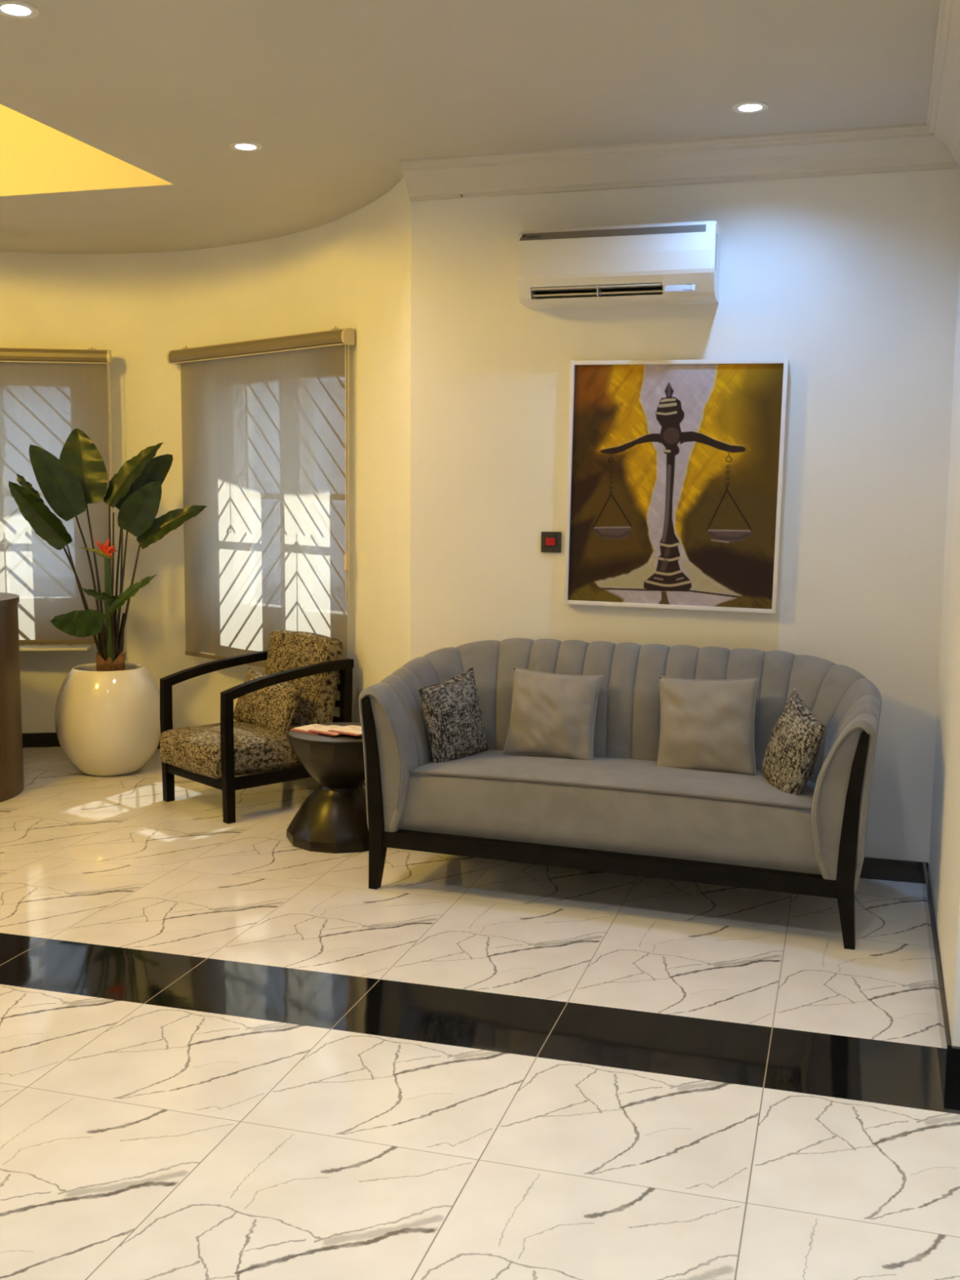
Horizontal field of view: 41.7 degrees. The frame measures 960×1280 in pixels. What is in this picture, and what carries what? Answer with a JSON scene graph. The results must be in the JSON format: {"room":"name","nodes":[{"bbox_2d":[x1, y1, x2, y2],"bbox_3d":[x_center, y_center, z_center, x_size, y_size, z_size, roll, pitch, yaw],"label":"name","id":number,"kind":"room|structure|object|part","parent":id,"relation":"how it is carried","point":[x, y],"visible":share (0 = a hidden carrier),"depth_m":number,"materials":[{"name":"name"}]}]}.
{"room":"law office reception","nodes":[
{"label":"law office reception","id":0,"kind":"room"},
{"bbox_2d":[0,103,173,196],"bbox_3d":[-2.980,-2.664,4.116,2.580,1.600,3.750,2,7,16],"label":"wall","id":1,"kind":"structure","parent":0,"point":[36,157],"depth_m":5.72,"materials":[{"name":"beige paint"}]},
{"bbox_2d":[0,176,411,733],"bbox_3d":[-3.002,-0.648,6.111,5.400,2.860,2.745,-1,7,-15],"label":"wall","id":2,"kind":"structure","parent":0,"point":[353,270],"depth_m":7.04,"materials":[{"name":"paint"}]},
{"bbox_2d":[18,644,93,650],"bbox_3d":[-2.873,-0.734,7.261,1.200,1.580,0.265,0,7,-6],"label":"windowsill","id":3,"kind":"structure","parent":2,"relation":"in","point":[22,646],"depth_m":7.32,"materials":[{"name":"silver metal"}]},
{"bbox_3d":[-2.882,-0.743,7.342,1.190,1.570,0.100,0,7,-6],"label":"frame","id":4,"kind":"part","parent":3,"relation":"part of","materials":[{"name":"beige metal"}]},
{"bbox_2d":[0,346,115,644],"bbox_3d":[-2.840,-0.814,7.127,1.509,1.685,0.098,0,7,-6],"label":"roller blind","id":5,"kind":"object","parent":2,"relation":"attached to","point":[46,394],"visible":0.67,"depth_m":7.14,"materials":[{"name":"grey fabric"}]},
{"bbox_3d":[-2.837,-1.553,7.004,1.491,0.004,0.010,0,7,-6],"label":"trim","id":6,"kind":"part","parent":5,"relation":"part of","materials":[{"name":"beige plastic"}]},
{"bbox_3d":[-2.839,-1.593,7.026,1.491,0.071,0.070,0,7,-6],"label":"head rail","id":7,"kind":"part","parent":5,"relation":"part of","materials":[{"name":"brown fabric"}]},
{"bbox_3d":[-2.842,-1.634,7.048,1.491,0.003,0.067,0,7,-6],"label":"trim","id":8,"kind":"part","parent":5,"relation":"part of","materials":[{"name":"beige plastic"}]},
{"bbox_3d":[-2.096,-0.934,7.179,0.005,1.270,0.023,2,7,9],"label":"bead chain","id":9,"kind":"part","parent":5,"relation":"part of","materials":[{"name":"beige plastic"}]},
{"bbox_2d":[22,732,365,786],"bbox_3d":[-2.374,0.696,6.618,4.252,0.085,1.837,1,7,4],"label":"baseboard","id":10,"kind":"structure","parent":2,"relation":"attached to","point":[44,739],"depth_m":7.48,"materials":[{"name":"black tile"}]},
{"bbox_2d":[166,325,355,679],"bbox_3d":[-1.182,-0.723,6.701,1.509,1.741,0.098,7,9,43],"label":"roller blind","id":11,"kind":"object","parent":2,"relation":"attached to","point":[264,420],"visible":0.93,"depth_m":6.63,"materials":[{"name":"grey fabric"}]},
{"bbox_3d":[-1.206,-1.492,6.590,1.491,0.004,0.010,7,9,43],"label":"trim","id":12,"kind":"part","parent":11,"relation":"part of","materials":[{"name":"beige plastic"}]},
{"bbox_3d":[-1.188,-1.531,6.605,1.491,0.071,0.070,7,9,43],"label":"head rail","id":13,"kind":"part","parent":11,"relation":"part of","materials":[{"name":"brown fabric"}]},
{"bbox_3d":[-1.169,-1.571,6.620,1.491,0.003,0.067,7,9,43],"label":"trim","id":14,"kind":"part","parent":11,"relation":"part of","materials":[{"name":"beige plastic"}]},
{"bbox_3d":[-0.649,-0.805,6.166,0.023,1.270,0.005,-4,8,-31],"label":"bead chain","id":15,"kind":"part","parent":11,"relation":"part of","materials":[{"name":"beige plastic"}]},
{"bbox_2d":[0,0,940,253],"bbox_3d":[-0.705,-1.718,2.358,10.600,0.160,10.272,2,7,16],"label":"ceiling","id":16,"kind":"structure","parent":0,"point":[333,94],"depth_m":4.19,"materials":[{"name":"paint"}]},
{"bbox_2d":[0,0,39,18],"bbox_3d":[-1.308,-1.776,3.554,0.124,0.007,0.124,2,7,16],"label":"recessed light","id":17,"kind":"object","parent":16,"relation":"in","point":[15,9],"visible":1,"depth_m":3.55,"materials":[{"name":"white plastic"}]},
{"bbox_2d":[229,141,262,151],"bbox_3d":[-0.918,-1.932,4.938,0.124,0.007,0.124,2,7,16],"label":"recessed light","id":18,"kind":"object","parent":16,"relation":"in","point":[241,146],"visible":1,"depth_m":4.93,"materials":[{"name":"white plastic"}]},
{"bbox_2d":[732,101,768,113],"bbox_3d":[0.941,-1.853,4.390,0.124,0.007,0.124,2,7,16],"label":"recessed light","id":19,"kind":"object","parent":16,"relation":"in","point":[749,107],"visible":1,"depth_m":4.38,"materials":[{"name":"white plastic"}]},
{"bbox_2d":[0,746,959,1279],"bbox_3d":[-0.807,1.192,2.783,10.200,0.001,9.800,2,7,16],"label":"floor","id":20,"kind":"structure","parent":0,"point":[226,1053],"depth_m":3.35,"materials":[{"name":"stone"}]},
{"bbox_2d":[0,592,23,802],"bbox_3d":[-3.011,0.271,6.331,1.448,0.985,0.896,2,7,16],"label":"reception desk","id":21,"kind":"object","parent":20,"relation":"on","point":[11,768],"visible":1,"depth_m":6.20,"materials":[{"name":"brown laminate"}]},
{"bbox_2d":[0,592,19,606],"bbox_3d":[-3.007,-0.205,6.276,1.448,0.028,0.896,2,7,16],"label":"countertop","id":22,"kind":"structure","parent":21,"relation":"on","point":[6,598],"depth_m":6.22,"materials":[{"name":"brown laminate"}]},
{"bbox_2d":[8,428,206,776],"bbox_3d":[-1.971,-0.204,6.778,0.994,1.844,0.571,-1,7,-17],"label":"potted plant","id":23,"kind":"object","parent":20,"relation":"on","point":[107,710],"visible":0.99,"depth_m":6.65,"materials":[{"name":"green plant"}]},
{"bbox_3d":[-2.173,-0.282,6.743,0.305,0.887,0.016,-1,7,-11],"label":"stem","id":24,"kind":"part","parent":23,"relation":"part of","materials":[{"name":"plant"}]},
{"bbox_3d":[-2.083,-0.168,6.664,0.023,0.680,0.228,5,8,37],"label":"stem","id":25,"kind":"part","parent":23,"relation":"part of","materials":[{"name":"plant"}]},
{"bbox_3d":[-2.069,-0.248,6.720,0.157,0.824,0.017,-4,8,-35],"label":"stem","id":26,"kind":"part","parent":23,"relation":"part of","materials":[{"name":"plant"}]},
{"bbox_3d":[-2.049,-0.284,6.758,0.106,0.886,0.028,-2,7,-21],"label":"stem","id":27,"kind":"part","parent":23,"relation":"part of","materials":[{"name":"plant"}]},
{"bbox_3d":[-1.992,0.032,6.732,0.017,0.266,0.088,1,7,3],"label":"stem","id":28,"kind":"part","parent":23,"relation":"part of","materials":[{"name":"plant"}]},
{"bbox_3d":[-2.007,0.428,6.841,0.571,0.572,0.571,-1,7,-17],"label":"pot","id":29,"kind":"part","parent":23,"relation":"part of","materials":[{"name":"beige ceramic"}]},
{"bbox_3d":[-1.985,-0.281,6.777,0.016,0.877,0.033,-2,7,-22],"label":"stem","id":30,"kind":"part","parent":23,"relation":"part of","materials":[{"name":"green plant"}]},
{"bbox_3d":[-1.961,0.005,6.728,0.026,0.322,0.103,-1,7,-17],"label":"stem","id":31,"kind":"part","parent":23,"relation":"part of","materials":[{"name":"green plant"}]},
{"bbox_3d":[-1.993,-0.267,6.813,0.017,0.841,0.071,5,8,34],"label":"stem","id":32,"kind":"part","parent":23,"relation":"part of","materials":[{"name":"plant"}]},
{"bbox_3d":[-1.944,-0.028,6.744,0.099,0.384,0.025,5,8,36],"label":"stem","id":33,"kind":"part","parent":23,"relation":"part of","materials":[{"name":"plant"}]},
{"bbox_3d":[-1.967,-0.271,6.845,0.019,0.841,0.099,4,7,26],"label":"stem","id":34,"kind":"part","parent":23,"relation":"part of","materials":[{"name":"plant"}]},
{"bbox_3d":[-1.948,-0.245,6.801,0.022,0.801,0.089,5,8,35],"label":"stem","id":35,"kind":"part","parent":23,"relation":"part of","materials":[{"name":"plant"}]},
{"bbox_3d":[-1.926,-0.210,6.745,0.099,0.746,0.083,-1,7,-17],"label":"stem","id":36,"kind":"part","parent":23,"relation":"part of","materials":[{"name":"plant"}]},
{"bbox_3d":[-1.896,-0.176,6.776,0.161,0.673,0.016,1,7,4],"label":"stem","id":37,"kind":"part","parent":23,"relation":"part of","materials":[{"name":"plant"}]},
{"bbox_2d":[160,630,354,823],"bbox_3d":[-1.106,0.386,6.188,0.815,0.820,0.599,-6,9,-43],"label":"armchair","id":38,"kind":"object","parent":20,"relation":"on","point":[212,755],"visible":0.7,"depth_m":6.06,"materials":[{"name":"fabric"}]},
{"bbox_3d":[-1.535,0.492,6.181,0.050,0.603,0.040,-6,9,-43],"label":"leg","id":39,"kind":"part","parent":38,"relation":"part of","materials":[{"name":"brown wood"}]},
{"bbox_3d":[-1.346,0.641,5.994,0.032,0.057,0.535,-6,9,-43],"label":"rail","id":40,"kind":"part","parent":38,"relation":"part of","materials":[{"name":"brown wood"}]},
{"bbox_3d":[-1.280,0.138,6.376,0.730,0.137,0.044,-6,9,-43],"label":"armrest","id":41,"kind":"part","parent":38,"relation":"part of","materials":[{"name":"brown wood"}]},
{"bbox_3d":[-1.156,0.542,5.777,0.050,0.603,0.040,-6,9,-43],"label":"leg","id":42,"kind":"part","parent":38,"relation":"part of","materials":[{"name":"brown wood"}]},
{"bbox_2d":[160,720,302,778],"bbox_3d":[-1.158,0.520,6.155,0.676,0.208,0.531,-6,9,-43],"label":"seat cushion","id":43,"kind":"object","parent":38,"relation":"on","point":[196,752],"depth_m":5.95,"materials":[{"name":"beige fabric"}]},
{"bbox_2d":[233,666,304,737],"bbox_3d":[-1.046,0.310,6.187,0.151,0.306,0.479,-6,9,-44],"label":"lumbar pillow","id":44,"kind":"object","parent":38,"relation":"on","point":[273,708],"visible":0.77,"depth_m":6.09,"materials":[{"name":"beige fabric"}]},
{"bbox_3d":[-0.903,0.641,6.029,0.680,0.057,0.034,-6,9,-43],"label":"rail","id":45,"kind":"part","parent":38,"relation":"part of","materials":[{"name":"brown wood"}]},
{"bbox_3d":[-0.902,0.187,5.973,0.730,0.137,0.044,-6,9,-43],"label":"armrest","id":46,"kind":"part","parent":38,"relation":"part of","materials":[{"name":"brown wood"}]},
{"bbox_2d":[264,630,342,726],"bbox_3d":[-0.907,0.209,6.353,0.200,0.503,0.514,-6,9,-43],"label":"cushion","id":47,"kind":"object","parent":38,"relation":"on","point":[287,650],"depth_m":6.20,"materials":[{"name":"beige fabric"}]},
{"bbox_3d":[-0.649,0.458,6.243,0.083,0.672,0.040,-6,9,-43],"label":"leg","id":48,"kind":"part","parent":38,"relation":"part of","materials":[{"name":"brown wood"}]},
{"bbox_2d":[286,722,368,853],"bbox_3d":[-0.606,0.637,5.530,0.476,0.480,0.476,1,7,8],"label":"side table","id":49,"kind":"object","parent":20,"relation":"on","point":[332,819],"visible":0.69,"depth_m":5.37,"materials":[{"name":"brown metal"}]},
{"bbox_2d":[290,724,326,734],"bbox_3d":[-0.718,0.391,5.528,0.170,0.008,0.150,6,8,38],"label":"brochure","id":50,"kind":"object","parent":49,"relation":"on","point":[304,728],"visible":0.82,"depth_m":5.52,"materials":[{"name":"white paper"}]},
{"bbox_2d":[307,724,343,736],"bbox_3d":[-0.633,0.391,5.462,0.170,0.008,0.150,6,9,40],"label":"brochure","id":51,"kind":"object","parent":50,"relation":"on","point":[323,730],"visible":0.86,"depth_m":5.44,"materials":[{"name":"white paper"}]},
{"bbox_2d":[327,724,362,736],"bbox_3d":[-0.541,0.388,5.418,0.170,0.008,0.150,5,8,36],"label":"brochure","id":52,"kind":"object","parent":51,"relation":"on","point":[352,730],"visible":0.77,"depth_m":5.40,"materials":[{"name":"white paper"}]},
{"bbox_2d":[359,637,881,950],"bbox_3d":[0.545,0.506,4.835,1.874,0.918,0.778,3,7,20],"label":"sofa","id":53,"kind":"object","parent":20,"relation":"on","point":[620,811],"visible":0.88,"depth_m":4.67,"materials":[{"name":"grey fabric"}]},
{"bbox_3d":[-0.399,0.584,4.814,0.086,0.752,0.066,3,7,20],"label":"leg","id":54,"kind":"part","parent":53,"relation":"part of","materials":[{"name":"brown wood"}]},
{"bbox_3d":[-0.371,0.479,4.772,0.196,0.599,0.024,3,7,20],"label":"arm","id":55,"kind":"part","parent":53,"relation":"part of","materials":[{"name":"grey fabric"}]},
{"bbox_2d":[417,667,488,763],"bbox_3d":[-0.100,0.318,4.998,0.134,0.393,0.367,5,8,37],"label":"cushion","id":56,"kind":"object","parent":53,"relation":"on","point":[452,711],"visible":0.88,"depth_m":4.93,"materials":[{"name":"grey fabric"}]},
{"bbox_2d":[502,666,603,759],"bbox_3d":[0.288,0.301,5.033,0.382,0.362,0.155,3,7,21],"label":"cushion","id":57,"kind":"object","parent":53,"relation":"on","point":[553,715],"visible":0.98,"depth_m":5.00,"materials":[{"name":"grey fabric"}]},
{"bbox_3d":[0.420,0.796,4.533,1.690,0.060,0.048,3,7,20],"label":"rail","id":58,"kind":"part","parent":53,"relation":"part of","materials":[{"name":"brown wood"}]},
{"bbox_3d":[0.524,0.606,4.792,1.612,0.256,0.594,3,7,20],"label":"seat","id":59,"kind":"part","parent":53,"relation":"part of","materials":[{"name":"grey fabric"}]},
{"bbox_3d":[0.536,0.747,4.843,1.600,0.036,0.620,3,7,20],"label":"panel","id":60,"kind":"part","parent":53,"relation":"part of","materials":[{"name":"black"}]},
{"bbox_2d":[656,675,759,775],"bbox_3d":[0.867,0.328,4.821,0.403,0.390,0.148,3,7,19],"label":"cushion","id":61,"kind":"object","parent":53,"relation":"on","point":[706,725],"visible":0.98,"depth_m":4.77,"materials":[{"name":"grey fabric"}]},
{"bbox_2d":[760,688,826,795],"bbox_3d":[1.122,0.397,4.524,0.155,0.414,0.398,0,7,-2],"label":"cushion","id":62,"kind":"object","parent":53,"relation":"on","point":[792,751],"visible":0.96,"depth_m":4.43,"materials":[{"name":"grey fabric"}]},
{"bbox_3d":[1.204,0.559,4.197,0.196,0.599,0.024,3,7,20],"label":"arm","id":63,"kind":"part","parent":53,"relation":"part of","materials":[{"name":"grey fabric"}]},
{"bbox_3d":[1.243,0.666,4.215,0.086,0.752,0.066,3,7,20],"label":"leg","id":64,"kind":"part","parent":53,"relation":"part of","materials":[{"name":"brown wood"}]},
{"bbox_2d":[409,168,959,875],"bbox_3d":[0.970,-0.509,5.196,2.565,2.860,0.274,2,7,16],"label":"wall","id":65,"kind":"structure","parent":0,"point":[852,281],"depth_m":4.97,"materials":[{"name":"paint"}]},
{"bbox_2d":[541,531,561,552],"bbox_3d":[0.296,-0.408,5.253,0.086,0.086,0.018,2,7,16],"label":"wall switch","id":66,"kind":"object","parent":65,"relation":"attached to","point":[551,541],"visible":1,"depth_m":5.25,"materials":[{"name":"grey plastic"}]},
{"bbox_2d":[516,220,720,309],"bbox_3d":[0.543,-1.473,4.960,0.773,0.285,0.210,2,7,16],"label":"air conditioner","id":67,"kind":"object","parent":65,"relation":"attached to","point":[664,264],"visible":1,"depth_m":4.88,"materials":[{"name":"white plastic"}]},
{"bbox_3d":[0.765,-1.352,4.824,0.115,0.040,0.024,2,7,16],"label":"display panel","id":68,"kind":"part","parent":67,"relation":"part of","materials":[{"name":"grey plastic"}]},
{"bbox_2d":[563,359,788,613],"bbox_3d":[0.775,-0.621,5.074,0.887,1.014,0.040,3,7,16],"label":"framed painting","id":69,"kind":"object","parent":65,"relation":"attached to","point":[675,468],"visible":1,"depth_m":5.06,"materials":[{"name":"paint"}]},
{"bbox_3d":[0.370,-0.643,5.191,0.016,0.991,0.040,3,7,16],"label":"frame","id":70,"kind":"part","parent":69,"relation":"part of","materials":[{"name":"white wood"}]},
{"bbox_3d":[0.765,-0.137,5.132,0.828,0.016,0.040,3,7,16],"label":"frame","id":71,"kind":"part","parent":69,"relation":"part of","materials":[{"name":"white wood"}]},
{"bbox_3d":[0.785,-1.105,5.017,0.828,0.016,0.040,3,7,16],"label":"frame","id":72,"kind":"part","parent":69,"relation":"part of","materials":[{"name":"white wood"}]},
{"bbox_3d":[1.180,-0.599,4.958,0.016,0.991,0.040,3,7,16],"label":"frame","id":73,"kind":"part","parent":69,"relation":"part of","materials":[{"name":"white wood"}]},
{"bbox_2d":[399,123,959,201],"bbox_3d":[0.733,-1.850,4.897,2.169,0.134,0.142,2,7,16],"label":"trim","id":74,"kind":"structure","parent":65,"relation":"attached to","point":[907,147],"depth_m":4.88,"materials":[{"name":"white paint"}]},
{"bbox_2d":[859,857,928,883],"bbox_3d":[0.727,0.876,5.273,2.165,0.085,0.012,2,7,16],"label":"baseboard","id":75,"kind":"structure","parent":65,"relation":"attached to","point":[879,868],"depth_m":5.00,"materials":[{"name":"black tile"}]},
{"bbox_2d":[928,256,959,1046],"bbox_3d":[3.073,-0.301,3.534,3.288,2.860,1.761,2,7,16],"label":"wall","id":76,"kind":"structure","parent":0,"point":[944,874],"depth_m":4.11,"materials":[{"name":"paint"}]},
{"bbox_2d":[921,862,951,1078],"bbox_3d":[1.489,1.013,4.135,0.012,0.085,1.761,3,7,17],"label":"baseboard","id":77,"kind":"structure","parent":76,"relation":"attached to","point":[945,1039],"depth_m":3.88,"materials":[{"name":"black tile"}]},
{"bbox_2d":[926,0,959,167],"bbox_3d":[1.459,-1.724,3.849,0.142,0.134,1.765,3,7,17],"label":"trim","id":78,"kind":"structure","parent":76,"relation":"attached to","point":[943,119],"depth_m":3.98,"materials":[{"name":"white paint"}]},
{"bbox_2d":[946,1045,959,1079],"bbox_3d":[2.803,1.172,2.850,3.290,0.085,0.012,2,7,16],"label":"baseboard","id":79,"kind":"structure","parent":76,"relation":"attached to","point":[953,1065],"depth_m":3.30,"materials":[{"name":"black tile"}]}
]}

